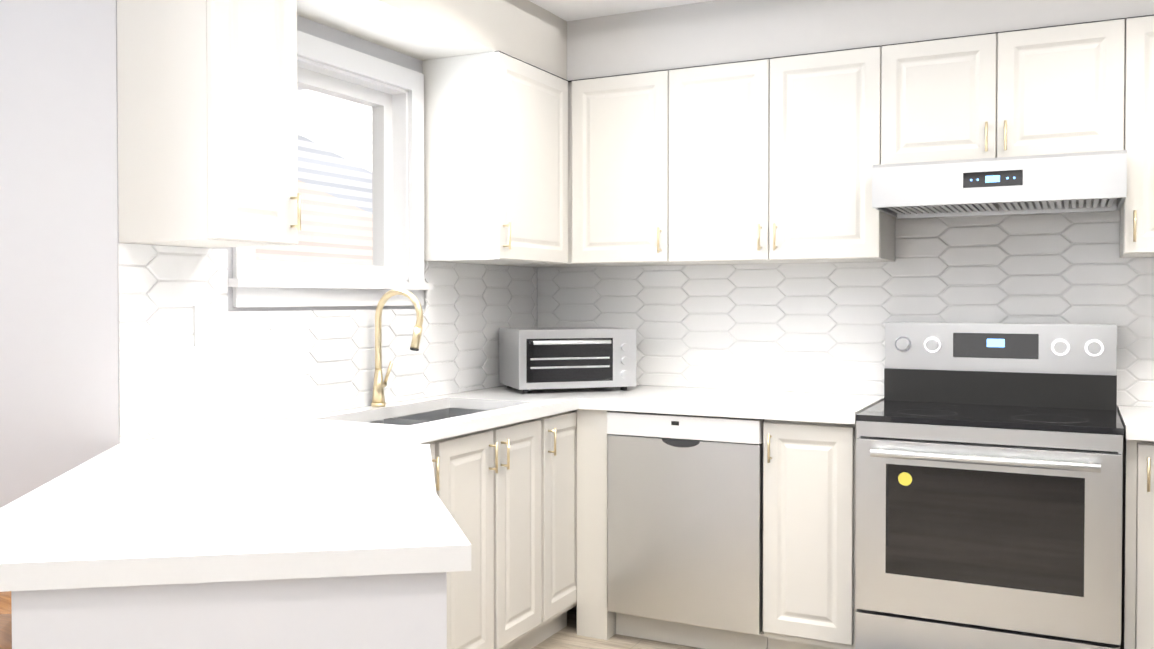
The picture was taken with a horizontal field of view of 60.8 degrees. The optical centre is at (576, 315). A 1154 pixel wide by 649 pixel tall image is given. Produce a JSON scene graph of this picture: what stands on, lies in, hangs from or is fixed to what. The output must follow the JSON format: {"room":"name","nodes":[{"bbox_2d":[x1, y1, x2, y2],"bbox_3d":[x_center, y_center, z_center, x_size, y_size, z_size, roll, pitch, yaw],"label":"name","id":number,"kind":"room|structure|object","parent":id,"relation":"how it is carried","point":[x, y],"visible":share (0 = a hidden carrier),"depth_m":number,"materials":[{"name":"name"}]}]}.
{"room":"kitchen","nodes":[
{"label":"kitchen","id":0,"kind":"room"},
{"bbox_2d":[0,0,118,507],"bbox_3d":[-2.792,0.033,2.133,3.300,2.460,0.150,0,1,-18],"label":"wall","id":1,"kind":"structure","parent":0,"point":[59,396],"depth_m":2.53,"materials":[{"name":"paint"}]},
{"bbox_2d":[116,0,536,443],"bbox_3d":[-0.761,0.009,3.611,0.150,2.460,2.244,0,1,27],"label":"wall","id":2,"kind":"structure","parent":0,"point":[319,30],"depth_m":3.32,"materials":[{"name":"paint"}]},
{"bbox_2d":[117,0,300,247],"bbox_3d":[-0.964,-0.572,2.614,0.374,0.763,0.298,0,1,27],"label":"upper cabinet","id":3,"kind":"object","parent":2,"relation":"attached to","point":[207,127],"visible":1,"depth_m":2.51,"materials":[{"name":"paint"}]},
{"bbox_2d":[118,243,536,442],"bbox_3d":[-0.693,0.057,3.573,0.005,0.524,2.237,0,1,27],"label":"tile backsplash","id":4,"kind":"structure","parent":2,"relation":"attached to","point":[249,367],"depth_m":3.08,"materials":[{"name":"tile"}]},
{"bbox_2d":[193,306,213,345],"bbox_3d":[-1.068,0.029,2.818,0.006,0.115,0.070,0,1,27],"label":"outlet","id":5,"kind":"object","parent":4,"relation":"attached to","point":[203,325],"visible":1,"depth_m":2.81,"materials":[{"name":"white plastic"}]},
{"bbox_2d":[228,30,432,306],"bbox_3d":[-0.845,-0.472,3.355,0.165,0.880,0.982,0,1,27],"label":"window","id":6,"kind":"structure","parent":2,"relation":"in","point":[398,246],"depth_m":3.56,"materials":[{"name":"white plastic"}]},
{"bbox_2d":[422,51,567,264],"bbox_3d":[-0.299,-0.594,3.927,0.374,0.763,0.553,0,1,27],"label":"upper cabinet","id":7,"kind":"object","parent":2,"relation":"attached to","point":[495,157],"visible":1,"depth_m":3.72,"materials":[{"name":"paint"}]},
{"bbox_2d":[297,0,711,90],"bbox_3d":[-1.836,-1.224,1.301,9.000,0.080,7.700,0,1,27],"label":"ceiling","id":8,"kind":"structure","parent":0,"point":[568,10],"depth_m":3.90,"materials":[{"name":"paint"}]},
{"bbox_2d":[297,0,566,79],"bbox_3d":[-0.622,-1.092,3.337,0.330,0.250,1.914,0,1,27],"label":"soffit","id":9,"kind":"structure","parent":8,"relation":"attached to","point":[529,32],"depth_m":3.49,"materials":[{"name":"paint"}]},
{"bbox_2d":[567,0,1153,80],"bbox_3d":[1.300,-1.096,3.622,3.500,0.250,0.330,0,1,27],"label":"soffit beam","id":10,"kind":"structure","parent":8,"relation":"attached to","point":[699,34],"depth_m":3.70,"materials":[{"name":"paint"}]},
{"bbox_2d":[532,605,701,648],"bbox_3d":[-1.836,1.301,1.342,9.000,0.050,7.700,0,1,27],"label":"floor","id":11,"kind":"structure","parent":0,"point":[567,637],"depth_m":3.72,"materials":[{"name":"brown wood"}]},
{"bbox_2d":[0,591,11,614],"bbox_3d":[-1.299,0.851,2.250,0.513,0.819,0.417,0,1,-18],"label":"bar stool","id":12,"kind":"object","parent":11,"relation":"on","point":[5,603],"visible":0.04,"depth_m":2.16,"materials":[{"name":"brown wood"}]},
{"bbox_2d":[0,614,11,648],"bbox_3d":[-1.253,0.844,1.739,0.513,0.849,0.417,0,1,-14],"label":"bar stool","id":13,"kind":"object","parent":11,"relation":"on","point":[5,631],"visible":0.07,"depth_m":1.87,"materials":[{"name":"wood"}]},
{"bbox_2d":[11,409,576,648],"bbox_3d":[-0.401,0.815,2.655,1.362,0.879,2.558,0,1,27],"label":"base cabinet","id":14,"kind":"object","parent":11,"relation":"on","point":[507,495],"visible":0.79,"depth_m":1.53,"materials":[{"name":"paint"}]},
{"bbox_2d":[0,385,1153,591],"bbox_3d":[0.648,0.359,2.363,3.494,0.040,3.205,0,1,27],"label":"countertop","id":15,"kind":"structure","parent":14,"relation":"on","point":[346,492],"depth_m":1.89,"materials":[{"name":"white stone"}]},
{"bbox_2d":[371,288,422,406],"bbox_3d":[-0.620,0.113,3.448,0.217,0.416,0.082,0,1,27],"label":"faucet","id":16,"kind":"object","parent":15,"relation":"on","point":[378,396],"visible":1,"depth_m":3.46,"materials":[{"name":"gold metal"}]},
{"bbox_2d":[366,408,487,425],"bbox_3d":[-0.497,0.446,3.374,0.394,0.163,0.784,0,1,27],"label":"undermount sink","id":17,"kind":"object","parent":15,"relation":"in","point":[419,418],"visible":0.04,"depth_m":3.68,"materials":[{"name":"silver metal"}]},
{"bbox_2d":[499,327,635,392],"bbox_3d":[-0.039,0.182,4.128,0.500,0.255,0.383,0,1,-18],"label":"toaster oven","id":18,"kind":"object","parent":15,"relation":"on","point":[558,357],"visible":1,"depth_m":3.99,"materials":[{"name":"silver metal"}]},
{"bbox_2d":[607,411,767,648],"bbox_3d":[0.515,0.797,3.866,0.598,0.874,0.617,0,1,27],"label":"dishwasher","id":19,"kind":"object","parent":11,"relation":"on","point":[684,530],"visible":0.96,"depth_m":3.59,"materials":[{"name":"silver metal"}]},
{"bbox_2d":[577,409,856,648],"bbox_3d":[0.603,0.796,3.823,1.057,0.879,0.649,0,1,27],"label":"base cabinet","id":20,"kind":"object","parent":11,"relation":"on","point":[809,516],"visible":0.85,"depth_m":3.42,"materials":[{"name":"paint"}]},
{"bbox_2d":[855,322,1123,648],"bbox_3d":[1.401,0.638,3.350,0.780,1.209,0.733,0,1,27],"label":"range","id":21,"kind":"object","parent":11,"relation":"on","point":[989,470],"visible":1,"depth_m":3.14,"materials":[{"name":"silver metal"}]},
{"bbox_2d":[1120,435,1153,648],"bbox_3d":[2.283,0.810,2.973,1.121,0.879,0.649,0,1,27],"label":"base cabinet","id":22,"kind":"object","parent":11,"relation":"on","point":[1137,614],"visible":0.9,"depth_m":2.95,"materials":[{"name":"paint"}]},
{"bbox_2d":[537,218,1151,410],"bbox_3d":[1.408,0.005,3.854,3.800,2.460,0.150,0,1,27],"label":"wall","id":23,"kind":"structure","parent":0,"point":[839,262],"depth_m":4.05,"materials":[{"name":"paint"}]},
{"bbox_2d":[502,70,692,267],"bbox_3d":[0.079,-0.598,4.220,0.786,0.763,0.374,0,1,27],"label":"upper cabinet","id":24,"kind":"object","parent":23,"relation":"attached to","point":[618,170],"visible":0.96,"depth_m":4.00,"materials":[{"name":"paint"}]},
{"bbox_2d":[669,46,894,264],"bbox_3d":[0.795,-0.593,3.857,0.815,0.763,0.374,0,1,27],"label":"upper cabinet","id":25,"kind":"object","parent":23,"relation":"attached to","point":[774,160],"visible":1,"depth_m":3.71,"materials":[{"name":"paint"}]},
{"bbox_2d":[537,210,1153,406],"bbox_3d":[1.373,-0.044,3.783,3.488,0.719,0.005,0,1,27],"label":"tile backsplash","id":26,"kind":"structure","parent":23,"relation":"attached to","point":[808,327],"depth_m":3.91,"materials":[{"name":"tile"}]},
{"bbox_2d":[872,150,1126,218],"bbox_3d":[1.473,-0.445,3.444,0.768,0.152,0.504,0,1,27],"label":"range hood","id":27,"kind":"object","parent":23,"relation":"attached to","point":[1081,182],"visible":1,"depth_m":3.25,"materials":[{"name":"silver metal"}]},
{"bbox_2d":[881,18,1124,163],"bbox_3d":[1.502,-0.746,3.497,0.765,0.444,0.374,0,1,27],"label":"upper cabinet","id":28,"kind":"object","parent":23,"relation":"attached to","point":[1058,89],"visible":0.94,"depth_m":3.34,"materials":[{"name":"paint"}]},
{"bbox_2d":[1120,15,1153,257],"bbox_3d":[2.124,-0.582,3.185,0.625,0.763,0.374,0,1,27],"label":"upper cabinet","id":29,"kind":"object","parent":23,"relation":"attached to","point":[1137,224],"visible":0.98,"depth_m":3.17,"materials":[{"name":"paint"}]},
{"label":"outside","id":30,"kind":"structure","parent":0,"visible":0},
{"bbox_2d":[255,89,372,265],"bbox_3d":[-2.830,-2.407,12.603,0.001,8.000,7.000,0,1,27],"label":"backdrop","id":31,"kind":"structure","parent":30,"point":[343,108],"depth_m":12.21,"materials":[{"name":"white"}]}
]}

